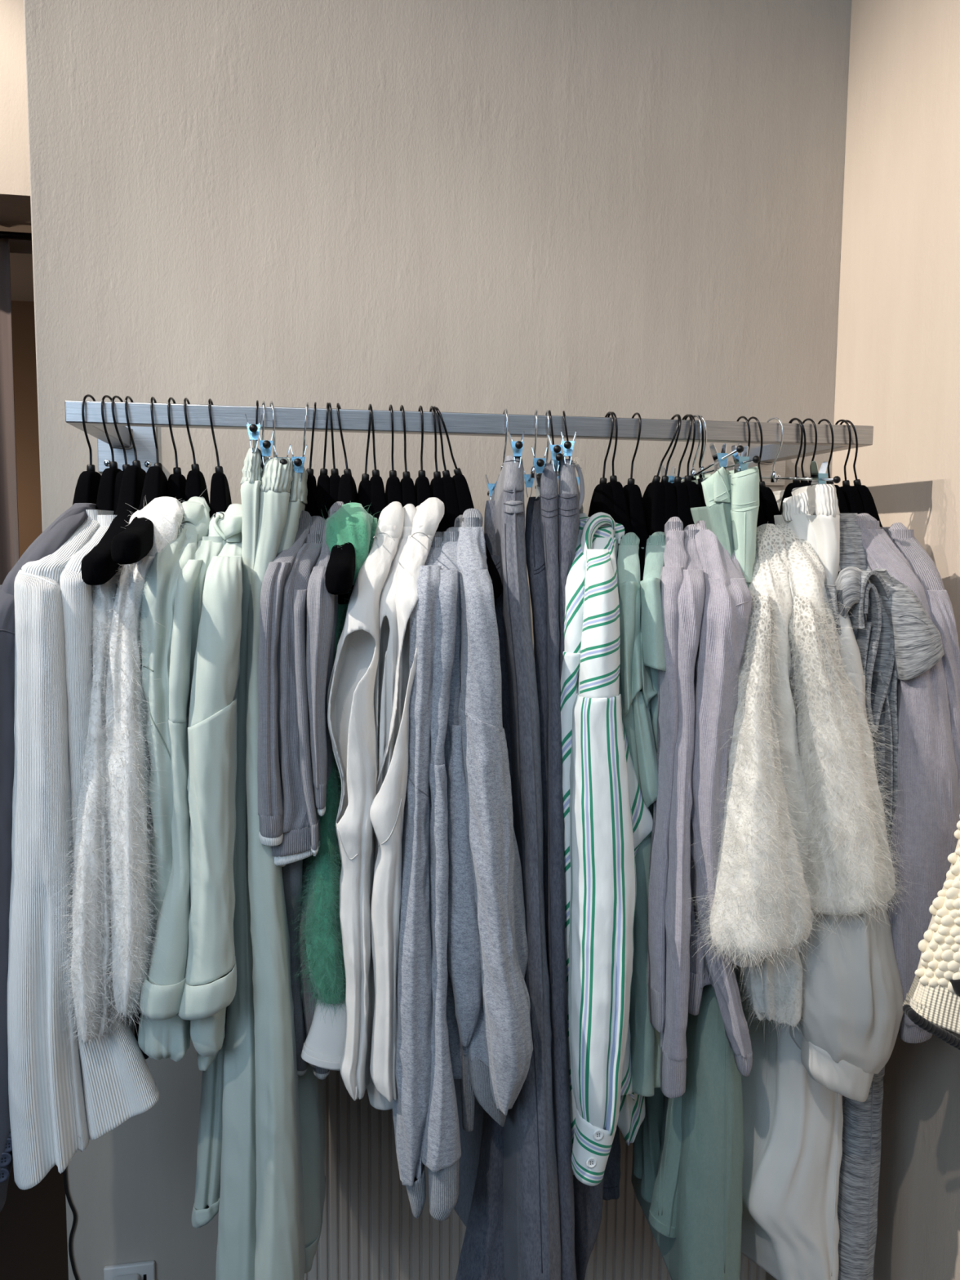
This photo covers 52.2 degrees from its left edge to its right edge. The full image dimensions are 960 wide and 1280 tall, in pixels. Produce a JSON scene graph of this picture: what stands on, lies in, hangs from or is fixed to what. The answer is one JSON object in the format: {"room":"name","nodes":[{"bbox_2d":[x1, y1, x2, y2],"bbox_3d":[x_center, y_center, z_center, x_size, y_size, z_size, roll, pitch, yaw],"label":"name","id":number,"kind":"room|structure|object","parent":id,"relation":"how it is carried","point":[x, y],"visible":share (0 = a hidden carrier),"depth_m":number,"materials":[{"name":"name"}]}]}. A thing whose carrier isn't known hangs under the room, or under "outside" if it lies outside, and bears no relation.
{"room":"clothing store","nodes":[
{"label":"clothing store","id":0,"kind":"room"},
{"bbox_2d":[0,0,31,232],"bbox_3d":[-2.672,-1.891,2.318,3.992,1.526,0.350,-1,6,-10],"label":"wall","id":1,"kind":"structure","parent":0,"point":[15,181],"depth_m":2.47,"materials":[{"name":"beige paint"}]},
{"bbox_2d":[0,231,31,584],"bbox_3d":[-1.508,0.200,2.812,0.868,2.674,0.093,-1,6,-10],"label":"door frame","id":2,"kind":"structure","parent":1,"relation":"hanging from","point":[9,522],"depth_m":2.78,"materials":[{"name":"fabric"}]},
{"bbox_2d":[0,238,19,584],"bbox_3d":[-1.582,0.201,2.799,0.523,2.674,0.093,-1,6,-10],"label":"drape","id":3,"kind":"object","parent":2,"relation":"hanging from","point":[9,522],"depth_m":2.79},
{"bbox_2d":[8,239,34,302],"bbox_3d":[-2.811,-1.153,2.851,3.892,0.050,0.600,-1,6,-10],"label":"wall","id":4,"kind":"structure","parent":0,"point":[20,251],"depth_m":3.00,"materials":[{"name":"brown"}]},
{"bbox_2d":[11,300,42,558],"bbox_3d":[-2.745,0.138,3.399,4.192,2.724,0.100,-1,6,-10],"label":"wall","id":5,"kind":"structure","parent":0,"point":[24,344],"depth_m":3.46,"materials":[{"name":"brown paint"}]},
{"bbox_2d":[0,1164,68,1279],"bbox_3d":[-1.493,1.856,0.425,5.575,0.100,8.200,-1,6,-10],"label":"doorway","id":6,"kind":"structure","parent":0,"point":[33,1246],"depth_m":2.63,"materials":[{"name":"brown"}]},
{"bbox_2d":[0,502,96,1211],"bbox_3d":[-0.637,0.298,1.599,0.131,1.030,0.550,2,6,14],"label":"blazer","id":7,"kind":"object","parent":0,"point":[61,529],"visible":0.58,"depth_m":1.37,"materials":[{"name":"grey fabric"}]},
{"bbox_2d":[301,853,346,1070],"bbox_3d":[-0.180,0.231,1.703,0.094,0.860,0.472,2,6,14],"label":"blouse","id":8,"kind":"object","parent":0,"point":[323,1046],"visible":0.12,"depth_m":1.54,"materials":[{"name":"white fabric"}]},
{"bbox_2d":[23,0,851,1279],"bbox_3d":[0.048,-0.487,2.169,1.883,4.250,0.200,-1,6,-10],"label":"wall","id":9,"kind":"structure","parent":0,"point":[588,208],"depth_m":2.01,"materials":[{"name":"paint"}]},
{"bbox_2d":[103,1260,155,1279],"bbox_3d":[-0.749,1.393,2.086,0.104,0.110,0.045,-1,6,-10],"label":"wall socket","id":10,"kind":"object","parent":9,"relation":"attached to","point":[143,1270],"visible":1,"depth_m":2.09,"materials":[{"name":"grey plastic"}]},
{"bbox_2d":[64,400,873,485],"bbox_3d":[-0.001,-0.375,1.865,1.458,0.112,0.400,-1,6,-10],"label":"rail","id":11,"kind":"object","parent":9,"relation":"attached to","point":[224,416],"visible":0.75,"depth_m":1.68,"materials":[{"name":"metal"}]},
{"bbox_2d":[72,394,101,504],"bbox_3d":[-0.628,-0.227,1.564,0.040,0.328,0.303,1,6,4],"label":"hanger","id":12,"kind":"object","parent":11,"relation":"hanging from","point":[86,488],"visible":0.28,"depth_m":1.55,"materials":[{"name":"fabric"}]},
{"bbox_2d":[95,395,122,511],"bbox_3d":[-0.588,-0.230,1.568,0.040,0.323,0.303,1,6,4],"label":"hanger","id":13,"kind":"object","parent":11,"relation":"hanging from","point":[104,501],"visible":0.27,"depth_m":1.55,"materials":[{"name":"black plastic"}]},
{"bbox_2d":[7,509,134,1190],"bbox_3d":[-0.602,0.277,1.599,0.124,0.966,0.542,1,6,8],"label":"ribbed top","id":14,"kind":"object","parent":13,"relation":"hanging from","point":[48,1122],"visible":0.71,"depth_m":1.37,"materials":[{"name":"fabric"}]},
{"bbox_2d":[80,395,146,585],"bbox_3d":[-0.543,-0.217,1.537,0.045,0.341,0.410,0,6,-2],"label":"hanger","id":15,"kind":"object","parent":11,"relation":"hanging from","point":[98,566],"visible":0.51,"depth_m":1.47,"materials":[{"name":"black plastic"}]},
{"bbox_2d":[45,564,147,1064],"bbox_3d":[-0.531,0.206,1.549,0.159,0.779,0.496,1,6,5],"label":"sweater","id":16,"kind":"object","parent":15,"relation":"hanging from","point":[86,962],"visible":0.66,"depth_m":1.39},
{"bbox_2d":[111,395,129,515],"bbox_3d":[-0.565,-0.228,1.570,0.043,0.327,0.303,1,6,4],"label":"hanger","id":17,"kind":"object","parent":11,"relation":"hanging from","point":[119,475],"visible":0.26,"depth_m":1.55,"materials":[{"name":"black metal"}]},
{"bbox_2d":[59,515,159,1139],"bbox_3d":[-0.575,0.260,1.625,0.135,0.924,0.469,0,6,-8],"label":"ribbed top","id":18,"kind":"object","parent":17,"relation":"hanging from","point":[120,1086],"visible":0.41,"depth_m":1.43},
{"bbox_2d":[111,396,167,564],"bbox_3d":[-0.502,-0.202,1.507,0.040,0.365,0.403,0,6,-6],"label":"hanger","id":19,"kind":"object","parent":11,"relation":"hanging from","point":[133,544],"visible":0.55,"depth_m":1.40,"materials":[{"name":"black metal"}]},
{"bbox_2d":[75,487,207,1046],"bbox_3d":[-0.514,0.178,1.575,0.185,0.841,0.525,0,6,-6],"label":"sweater","id":20,"kind":"object","parent":19,"relation":"hanging from","point":[130,825],"visible":0.5,"depth_m":1.39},
{"bbox_2d":[137,496,210,1062],"bbox_3d":[-0.499,0.192,1.636,0.126,0.855,0.480,-1,6,-10],"label":"hoodie","id":21,"kind":"object","parent":11,"relation":"hanging from","point":[170,1037],"visible":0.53,"depth_m":1.41,"materials":[{"name":"green fabric"}]},
{"bbox_2d":[179,496,210,542],"bbox_3d":[-0.490,-0.192,1.582,0.084,0.083,0.251,-4,7,-36],"label":"hood","id":22,"kind":"object","parent":21,"relation":"attached to","point":[197,508],"depth_m":1.49,"materials":[{"name":"green fabric"}]},
{"bbox_2d":[165,397,186,503],"bbox_3d":[-0.489,-0.227,1.586,0.040,0.330,0.303,0,6,-2],"label":"hanger","id":23,"kind":"object","parent":11,"relation":"hanging from","point":[176,482],"visible":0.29,"depth_m":1.57,"materials":[{"name":"fabric"}]},
{"bbox_2d":[183,397,209,514],"bbox_3d":[-0.457,-0.230,1.591,0.042,0.324,0.303,0,6,-5],"label":"hanger","id":24,"kind":"object","parent":11,"relation":"hanging from","point":[196,485],"visible":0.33,"depth_m":1.58,"materials":[{"name":"black metal"}]},
{"bbox_2d":[139,511,226,1020],"bbox_3d":[-0.462,0.171,1.610,0.138,0.757,0.495,-1,6,-10],"label":"hoodie","id":25,"kind":"object","parent":24,"relation":"hanging from","point":[162,994],"visible":0.59,"depth_m":1.41,"materials":[{"name":"green fabric"}]},
{"bbox_2d":[201,511,226,546],"bbox_3d":[-0.449,-0.179,1.614,0.055,0.060,0.292,-2,6,-21],"label":"hood","id":26,"kind":"object","parent":25,"relation":"attached to","point":[215,537],"depth_m":1.49,"materials":[{"name":"green fabric"}]},
{"bbox_2d":[208,398,231,518],"bbox_3d":[-0.420,-0.229,1.599,0.042,0.326,0.303,0,6,-7],"label":"hanger","id":27,"kind":"object","parent":11,"relation":"hanging from","point":[220,493],"visible":0.36,"depth_m":1.58,"materials":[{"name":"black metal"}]},
{"bbox_2d":[191,1006,227,1227],"bbox_3d":[-0.421,0.441,1.698,0.082,1.099,0.227,2,6,16],"label":"sweatpants","id":28,"kind":"object","parent":27,"relation":"hanging from","point":[207,1187],"visible":0.16,"depth_m":1.64,"materials":[{"name":"green fabric"}]},
{"bbox_2d":[177,503,243,1071],"bbox_3d":[-0.428,0.219,1.619,0.105,0.872,0.495,-1,6,-10],"label":"hoodie","id":29,"kind":"object","parent":27,"relation":"hanging from","point":[210,988],"visible":0.91,"depth_m":1.41,"materials":[{"name":"green fabric"}]},
{"bbox_2d":[223,503,241,542],"bbox_3d":[-0.409,-0.192,1.619,0.040,0.061,0.280,-1,6,-17],"label":"hood","id":30,"kind":"object","parent":29,"relation":"attached to","point":[233,515],"depth_m":1.49,"materials":[{"name":"green fabric"}]},
{"bbox_2d":[244,400,262,453],"bbox_3d":[-0.369,-0.310,1.616,0.026,0.169,0.322,-1,6,-11],"label":"hanger","id":31,"kind":"object","parent":11,"relation":"hanging from","point":[253,429],"visible":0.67,"depth_m":1.47,"materials":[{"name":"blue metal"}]},
{"bbox_2d":[215,448,268,1279],"bbox_3d":[-0.375,0.374,1.682,0.089,1.362,0.392,1,6,1],"label":"trousers","id":32,"kind":"object","parent":31,"relation":"hanging from","point":[237,1224],"visible":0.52,"depth_m":1.52,"materials":[{"name":"green fabric"}]},
{"bbox_2d":[257,400,274,467],"bbox_3d":[-0.361,-0.316,1.617,0.026,0.158,0.324,-1,6,-15],"label":"hanger","id":33,"kind":"object","parent":11,"relation":"hanging from","point":[265,445],"visible":0.56,"depth_m":1.49,"materials":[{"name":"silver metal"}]},
{"bbox_2d":[245,457,305,1279],"bbox_3d":[-0.342,0.373,1.685,0.082,1.333,0.466,0,6,-7],"label":"trousers","id":34,"kind":"object","parent":33,"relation":"hanging from","point":[280,1246],"visible":0.7,"depth_m":1.49,"materials":[{"name":"green fabric"}]},
{"bbox_2d":[289,401,311,482],"bbox_3d":[-0.296,-0.318,1.628,0.026,0.154,0.323,0,6,-8],"label":"hanger","id":35,"kind":"object","parent":11,"relation":"hanging from","point":[298,462],"visible":0.73,"depth_m":1.49,"materials":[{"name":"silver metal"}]},
{"bbox_2d":[277,468,326,1273],"bbox_3d":[-0.304,0.398,1.696,0.075,1.365,0.321,1,6,1],"label":"trousers","id":36,"kind":"object","parent":35,"relation":"hanging from","point":[311,1089],"visible":0.27,"depth_m":1.65,"materials":[{"name":"green fabric"}]},
{"bbox_2d":[304,401,316,516],"bbox_3d":[-0.288,-0.230,1.623,0.040,0.327,0.303,-1,6,-10],"label":"hanger","id":37,"kind":"object","parent":11,"relation":"hanging from","point":[310,507],"visible":0.3,"depth_m":1.61,"materials":[{"name":"black metal"}]},
{"bbox_2d":[257,511,312,846],"bbox_3d":[-0.288,0.036,1.647,0.059,0.496,0.476,1,6,5],"label":"knit sweater","id":38,"kind":"object","parent":37,"relation":"hanging from","point":[270,811],"visible":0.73,"depth_m":1.43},
{"bbox_2d":[315,402,329,519],"bbox_3d":[-0.264,-0.231,1.628,0.040,0.327,0.303,-1,6,-10],"label":"hanger","id":39,"kind":"object","parent":11,"relation":"hanging from","point":[323,481],"visible":0.38,"depth_m":1.61,"materials":[{"name":"black metal"}]},
{"bbox_2d":[271,515,324,1075],"bbox_3d":[-0.267,0.248,1.688,0.086,0.912,0.478,1,6,5],"label":"knit sweater","id":40,"kind":"object","parent":39,"relation":"hanging from","point":[301,838],"visible":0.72,"depth_m":1.46,"materials":[{"name":"grey fabric"}]},
{"bbox_2d":[324,403,357,595],"bbox_3d":[-0.214,-0.220,1.605,0.049,0.342,0.411,0,6,-1],"label":"hanger","id":41,"kind":"object","parent":11,"relation":"hanging from","point":[340,572],"visible":0.56,"depth_m":1.47,"materials":[{"name":"black metal"}]},
{"bbox_2d":[297,501,344,1079],"bbox_3d":[-0.258,0.240,1.672,0.079,0.942,0.449,0,6,-1],"label":"knit sweater","id":42,"kind":"object","parent":41,"relation":"hanging from","point":[322,606],"visible":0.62,"depth_m":1.45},
{"bbox_2d":[288,501,379,1027],"bbox_3d":[-0.220,0.181,1.648,0.191,0.831,0.422,1,6,4],"label":"sweater","id":43,"kind":"object","parent":41,"relation":"hanging from","point":[351,522],"visible":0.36,"depth_m":1.52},
{"bbox_2d":[328,402,354,604],"bbox_3d":[-0.236,-0.231,1.633,0.040,0.327,0.303,-1,6,-10],"label":"hanger","id":44,"kind":"object","parent":11,"relation":"hanging from","point":[335,477],"visible":0.29,"depth_m":1.61,"materials":[{"name":"black metal"}]},
{"bbox_2d":[357,404,371,514],"bbox_3d":[-0.196,-0.228,1.640,0.040,0.334,0.303,-1,6,-10],"label":"hanger","id":45,"kind":"object","parent":11,"relation":"hanging from","point":[364,488],"visible":0.3,"depth_m":1.62,"materials":[{"name":"black metal"}]},
{"bbox_2d":[368,404,386,522],"bbox_3d":[-0.167,-0.232,1.645,0.040,0.327,0.303,-1,6,-10],"label":"hanger","id":46,"kind":"object","parent":11,"relation":"hanging from","point":[378,499],"visible":0.36,"depth_m":1.62,"materials":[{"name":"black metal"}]},
{"bbox_2d":[385,404,403,507],"bbox_3d":[-0.142,-0.232,1.649,0.040,0.328,0.303,-1,6,-10],"label":"hanger","id":47,"kind":"object","parent":11,"relation":"hanging from","point":[393,488],"visible":0.28,"depth_m":1.63,"materials":[{"name":"black metal"}]},
{"bbox_2d":[327,501,404,1100],"bbox_3d":[-0.151,0.229,1.709,0.081,0.926,0.528,1,6,10],"label":"blouse","id":48,"kind":"object","parent":47,"relation":"hanging from","point":[351,688],"visible":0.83,"depth_m":1.48,"materials":[{"name":"white fabric"}]},
{"bbox_2d":[369,497,444,1102],"bbox_3d":[-0.102,0.226,1.716,0.096,0.938,0.540,1,6,5],"label":"blouse","id":49,"kind":"object","parent":11,"relation":"hanging from","point":[387,811],"visible":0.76,"depth_m":1.48,"materials":[{"name":"white fabric"}]},
{"bbox_2d":[400,404,417,507],"bbox_3d":[-0.117,-0.231,1.654,0.040,0.329,0.303,-1,6,-10],"label":"hanger","id":50,"kind":"object","parent":11,"relation":"hanging from","point":[408,491],"visible":0.3,"depth_m":1.64,"materials":[{"name":"black metal"}]},
{"bbox_2d":[366,503,416,1110],"bbox_3d":[-0.130,0.254,1.710,0.066,0.972,0.470,1,6,6],"label":"blouse","id":51,"kind":"object","parent":50,"relation":"hanging from","point":[388,623],"visible":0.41,"depth_m":1.48,"materials":[{"name":"white fabric"}]},
{"bbox_2d":[414,405,431,506],"bbox_3d":[-0.095,-0.233,1.658,0.040,0.326,0.303,-1,6,-10],"label":"hanger","id":52,"kind":"object","parent":11,"relation":"hanging from","point":[422,486],"visible":0.28,"depth_m":1.64,"materials":[{"name":"black metal"}]},
{"bbox_2d":[429,405,448,532],"bbox_3d":[-0.064,-0.232,1.663,0.040,0.328,0.303,-1,6,-10],"label":"hanger","id":53,"kind":"object","parent":11,"relation":"hanging from","point":[437,486],"visible":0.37,"depth_m":1.64,"materials":[{"name":"black plastic"}]},
{"bbox_2d":[392,531,443,1217],"bbox_3d":[-0.078,0.356,1.704,0.077,1.081,0.490,1,6,6],"label":"sweater","id":54,"kind":"object","parent":53,"relation":"hanging from","point":[414,972],"visible":0.72,"depth_m":1.48,"materials":[{"name":"grey"}]},
{"bbox_2d":[431,406,460,528],"bbox_3d":[-0.050,-0.234,1.666,0.059,0.324,0.303,-1,6,-10],"label":"hanger","id":55,"kind":"object","parent":11,"relation":"hanging from","point":[451,495],"visible":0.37,"depth_m":1.64,"materials":[{"name":"black plastic"}]},
{"bbox_2d":[422,527,462,1220],"bbox_3d":[-0.062,0.347,1.704,0.082,1.079,0.503,0,6,-3],"label":"sweater","id":56,"kind":"object","parent":55,"relation":"hanging from","point":[442,1148],"visible":0.77,"depth_m":1.49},
{"bbox_2d":[434,406,502,599],"bbox_3d":[-0.032,-0.236,1.669,0.089,0.318,0.303,-1,6,-10],"label":"hanger","id":57,"kind":"object","parent":11,"relation":"hanging from","point":[464,495],"visible":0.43,"depth_m":1.64,"materials":[{"name":"black plastic"}]},
{"bbox_2d":[446,508,533,1131],"bbox_3d":[-0.032,0.280,1.696,0.144,1.005,0.534,-1,6,-15],"label":"sweater","id":58,"kind":"object","parent":57,"relation":"hanging from","point":[487,950],"visible":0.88,"depth_m":1.49,"materials":[{"name":"fabric"}]},
{"bbox_2d":[523,408,547,497],"bbox_3d":[0.093,-0.326,1.698,0.026,0.146,0.326,0,6,-1],"label":"hanger","id":59,"kind":"object","parent":11,"relation":"hanging from","point":[538,467],"visible":0.93,"depth_m":1.67,"materials":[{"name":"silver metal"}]},
{"bbox_2d":[534,409,564,488],"bbox_3d":[0.117,-0.322,1.702,0.026,0.153,0.325,0,6,-2],"label":"hanger","id":60,"kind":"object","parent":11,"relation":"hanging from","point":[555,449],"visible":0.58,"depth_m":1.56,"materials":[{"name":"silver metal"}]},
{"bbox_2d":[524,463,577,1279],"bbox_3d":[0.110,0.437,1.776,0.098,1.474,0.409,0,6,-4],"label":"jeans","id":61,"kind":"object","parent":60,"relation":"hanging from","point":[541,529],"visible":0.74,"depth_m":1.58,"materials":[{"name":"grey fabric"}]},
{"bbox_2d":[560,410,582,484],"bbox_3d":[0.159,-0.324,1.710,0.030,0.149,0.338,1,6,8],"label":"hanger","id":62,"kind":"object","parent":11,"relation":"hanging from","point":[567,446],"visible":0.66,"depth_m":1.56,"materials":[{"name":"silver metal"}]},
{"bbox_2d":[558,457,620,1279],"bbox_3d":[0.180,0.460,1.791,0.180,1.541,0.361,-1,6,-10],"label":"jeans","id":63,"kind":"object","parent":62,"relation":"hanging from","point":[588,1200],"visible":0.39,"depth_m":1.72,"materials":[{"name":"grey fabric"}]},
{"bbox_2d":[587,411,619,558],"bbox_3d":[0.214,-0.233,1.713,0.040,0.333,0.303,-1,6,-12],"label":"hanger","id":64,"kind":"object","parent":11,"relation":"hanging from","point":[602,500],"visible":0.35,"depth_m":1.70,"materials":[{"name":"black metal"}]},
{"bbox_2d":[560,512,590,1175],"bbox_3d":[0.214,0.334,1.784,0.058,1.113,0.471,2,6,18],"label":"striped shirt","id":65,"kind":"object","parent":64,"relation":"hanging from","point":[575,584],"visible":0.26,"depth_m":1.55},
{"bbox_2d":[606,411,644,581],"bbox_3d":[0.242,-0.235,1.719,0.040,0.328,0.303,-1,6,-12],"label":"hanger","id":66,"kind":"object","parent":11,"relation":"hanging from","point":[621,513],"visible":0.34,"depth_m":1.70,"materials":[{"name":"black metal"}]},
{"bbox_2d":[568,511,653,1186],"bbox_3d":[0.232,0.333,1.752,0.144,1.110,0.518,1,6,5],"label":"striped shirt","id":67,"kind":"object","parent":66,"relation":"hanging from","point":[610,817],"visible":0.98,"depth_m":1.52,"materials":[{"name":"white fabric"}]},
{"bbox_2d":[622,412,648,561],"bbox_3d":[0.266,-0.233,1.722,0.040,0.333,0.303,-1,6,-12],"label":"hanger","id":68,"kind":"object","parent":11,"relation":"hanging from","point":[633,493],"visible":0.35,"depth_m":1.70,"materials":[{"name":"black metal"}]},
{"bbox_2d":[616,532,658,1096],"bbox_3d":[0.264,0.286,1.773,0.086,0.955,0.451,1,6,2],"label":"flutter tee","id":69,"kind":"object","parent":68,"relation":"hanging from","point":[636,717],"visible":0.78,"depth_m":1.58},
{"bbox_2d":[642,414,679,537],"bbox_3d":[0.312,-0.236,1.730,0.080,0.325,0.303,-1,6,-12],"label":"hanger","id":70,"kind":"object","parent":11,"relation":"hanging from","point":[654,495],"visible":0.35,"depth_m":1.72,"materials":[{"name":"black metal"}]},
{"bbox_2d":[640,546,661,1087],"bbox_3d":[0.310,0.295,1.781,0.070,0.929,0.425,1,6,10],"label":"flutter tee","id":71,"kind":"object","parent":70,"relation":"hanging from","point":[648,693],"visible":0.21,"depth_m":1.57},
{"bbox_2d":[647,516,688,1032],"bbox_3d":[0.346,0.203,1.780,0.048,0.842,0.472,2,6,13],"label":"sweater","id":72,"kind":"object","parent":11,"relation":"hanging from","point":[675,556],"visible":0.68,"depth_m":1.57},
{"bbox_2d":[660,413,681,522],"bbox_3d":[0.326,-0.236,1.732,0.054,0.327,0.303,-1,6,-12],"label":"hanger","id":73,"kind":"object","parent":11,"relation":"hanging from","point":[671,508],"visible":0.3,"depth_m":1.72,"materials":[{"name":"black metal"}]},
{"bbox_2d":[640,531,666,752],"bbox_3d":[0.325,0.281,1.778,0.054,0.947,0.470,2,6,14],"label":"shirt","id":74,"kind":"object","parent":73,"relation":"hanging from","point":[651,621],"visible":0.33,"depth_m":1.55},
{"bbox_2d":[672,414,692,528],"bbox_3d":[0.349,-0.236,1.737,0.046,0.328,0.303,-1,6,-12],"label":"hanger","id":75,"kind":"object","parent":11,"relation":"hanging from","point":[681,489],"visible":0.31,"depth_m":1.72,"materials":[{"name":"black metal"}]},
{"bbox_2d":[660,524,705,1097],"bbox_3d":[0.362,0.263,1.773,0.060,0.937,0.495,1,6,11],"label":"sweater","id":76,"kind":"object","parent":11,"relation":"hanging from","point":[691,598],"visible":0.75,"depth_m":1.55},
{"bbox_2d":[682,413,702,524],"bbox_3d":[0.376,-0.238,1.742,0.040,0.326,0.303,-1,6,-12],"label":"hanger","id":77,"kind":"object","parent":11,"relation":"hanging from","point":[695,499],"visible":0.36,"depth_m":1.72,"materials":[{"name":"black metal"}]},
{"bbox_2d":[631,466,759,1279],"bbox_3d":[0.393,0.428,1.825,0.118,1.469,0.401,0,6,-6],"label":"pants","id":78,"kind":"object","parent":11,"relation":"hanging from","point":[707,1243],"visible":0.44,"depth_m":1.68,"materials":[{"name":"green fabric"}]},
{"bbox_2d":[691,414,706,506],"bbox_3d":[0.407,-0.236,1.749,0.050,0.329,0.303,-1,6,-13],"label":"hanger","id":79,"kind":"object","parent":11,"relation":"hanging from","point":[700,480],"visible":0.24,"depth_m":1.74,"materials":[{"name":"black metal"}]},
{"bbox_2d":[688,520,752,1076],"bbox_3d":[0.391,0.243,1.785,0.127,0.926,0.503,0,6,-1],"label":"sweater","id":80,"kind":"object","parent":79,"relation":"hanging from","point":[727,596],"visible":0.64,"depth_m":1.55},
{"bbox_2d":[661,414,743,483],"bbox_3d":[0.382,-0.322,1.750,0.031,0.160,0.324,-1,6,-18],"label":"hanger","id":81,"kind":"object","parent":11,"relation":"hanging from","point":[720,460],"visible":0.59,"depth_m":1.67,"materials":[{"name":"silver metal"}]},
{"bbox_2d":[633,466,733,1238],"bbox_3d":[0.377,0.375,1.818,0.159,1.365,0.317,2,6,14],"label":"jeans","id":82,"kind":"object","parent":81,"relation":"hanging from","point":[656,1162],"visible":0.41,"depth_m":1.73,"materials":[{"name":"green fabric"}]},
{"bbox_2d":[660,414,759,482],"bbox_3d":[0.397,-0.329,1.752,0.028,0.144,0.328,-2,6,-21],"label":"hanger","id":83,"kind":"object","parent":11,"relation":"hanging from","point":[741,463],"visible":0.66,"depth_m":1.65,"materials":[{"name":"silver metal"}]},
{"bbox_2d":[747,416,780,525],"bbox_3d":[0.520,-0.235,1.770,0.062,0.332,0.303,-1,6,-13],"label":"hanger","id":84,"kind":"object","parent":11,"relation":"hanging from","point":[769,504],"visible":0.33,"depth_m":1.75,"materials":[{"name":"black metal"}]},
{"bbox_2d":[684,521,848,1038],"bbox_3d":[0.476,0.231,1.749,0.281,0.880,0.628,1,6,8],"label":"sweater","id":85,"kind":"object","parent":84,"relation":"hanging from","point":[760,917],"visible":0.7,"depth_m":1.54,"materials":[{"name":"beige fabric"}]},
{"bbox_2d":[776,522,932,956],"bbox_3d":[0.511,0.140,1.748,0.259,0.699,0.588,-2,6,-25],"label":"sweater","id":86,"kind":"object","parent":84,"relation":"hanging from","point":[845,798],"visible":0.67,"depth_m":1.56,"materials":[{"name":"beige fabric"}]},
{"bbox_2d":[728,417,840,487],"bbox_3d":[0.534,-0.328,1.777,0.026,0.150,0.330,-2,6,-23],"label":"hanger","id":87,"kind":"object","parent":11,"relation":"hanging from","point":[819,477],"visible":0.67,"depth_m":1.68,"materials":[{"name":"silver metal"}]},
{"bbox_2d":[739,484,843,1279],"bbox_3d":[0.542,0.470,1.858,0.261,1.501,0.346,-1,6,-10],"label":"trousers","id":88,"kind":"object","parent":11,"relation":"hanging from","point":[793,1123],"visible":0.31,"depth_m":1.76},
{"bbox_2d":[802,417,817,482],"bbox_3d":[0.618,-0.241,1.786,0.046,0.322,0.303,-1,6,-13],"label":"hanger","id":89,"kind":"object","parent":11,"relation":"hanging from","point":[807,419],"visible":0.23,"depth_m":1.77,"materials":[{"name":"black metal"}]},
{"bbox_2d":[824,513,884,1279],"bbox_3d":[0.622,0.508,1.852,0.223,1.483,0.397,-1,6,-16],"label":"dress","id":90,"kind":"object","parent":89,"relation":"hanging from","point":[860,1168],"visible":0.23,"depth_m":1.81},
{"bbox_2d":[817,418,848,513],"bbox_3d":[0.653,-0.240,1.793,0.055,0.326,0.303,-1,6,-13],"label":"hanger","id":91,"kind":"object","parent":11,"relation":"hanging from","point":[842,505],"visible":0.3,"depth_m":1.77,"materials":[{"name":"black metal"}]},
{"bbox_2d":[848,562,944,833],"bbox_3d":[0.652,0.150,1.822,0.161,0.699,0.458,-1,6,-10],"label":"scarf","id":92,"kind":"object","parent":91,"relation":"hanging from","point":[904,643],"visible":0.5,"depth_m":1.62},
{"bbox_2d":[788,565,903,1102],"bbox_3d":[0.580,0.294,1.803,0.186,0.961,0.473,-1,6,-18],"label":"blouse","id":93,"kind":"object","parent":11,"relation":"hanging from","point":[852,1012],"visible":0.4,"depth_m":1.62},
{"bbox_2d":[835,419,865,514],"bbox_3d":[0.685,-0.240,1.798,0.050,0.327,0.303,-1,6,-13],"label":"hanger","id":94,"kind":"object","parent":11,"relation":"hanging from","point":[853,500],"visible":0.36,"depth_m":1.78,"materials":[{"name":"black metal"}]},
{"bbox_2d":[854,513,959,1043],"bbox_3d":[0.683,0.222,1.832,0.165,0.909,0.497,-2,6,-26],"label":"sweater","id":95,"kind":"object","parent":94,"relation":"hanging from","point":[926,762],"visible":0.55,"depth_m":1.63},
{"bbox_2d":[840,419,882,527],"bbox_3d":[0.706,-0.241,1.803,0.075,0.324,0.303,-1,6,-13],"label":"hanger","id":96,"kind":"object","parent":11,"relation":"hanging from","point":[868,504],"visible":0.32,"depth_m":1.78,"materials":[{"name":"black metal"}]},
{"bbox_2d":[303,1069,766,1279],"bbox_3d":[0.139,1.196,2.213,1.108,0.834,0.066,-1,6,-10],"label":"radiator","id":97,"kind":"object","parent":9,"relation":"attached to","point":[370,1230],"visible":0.09,"depth_m":2.13,"materials":[{"name":"beige metal"}]},
{"bbox_2d":[453,455,561,1279],"bbox_3d":[0.047,0.429,1.760,0.199,1.479,0.448,0,6,-6],"label":"jeans","id":98,"kind":"object","parent":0,"point":[508,1202],"visible":0.62,"depth_m":1.59,"materials":[{"name":"grey fabric"}]},
{"bbox_2d":[831,0,959,1279],"bbox_3d":[1.163,-0.337,0.718,0.200,4.250,3.062,-1,6,-10],"label":"wall","id":99,"kind":"structure","parent":0,"point":[898,363],"depth_m":1.93,"materials":[{"name":"beige paint"}]},
{"bbox_2d":[902,815,959,1049],"bbox_3d":[0.818,0.450,1.509,0.417,0.466,0.141,-1,6,-10],"label":"sweater","id":100,"kind":"object","parent":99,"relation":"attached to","point":[932,998],"visible":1,"depth_m":1.46,"materials":[{"name":"beige fabric"}]},
{"bbox_2d":[880,522,959,795],"bbox_3d":[0.710,0.219,1.840,0.140,0.871,0.495,-3,7,-34],"label":"sweater","id":101,"kind":"object","parent":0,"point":[922,564],"visible":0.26,"depth_m":1.64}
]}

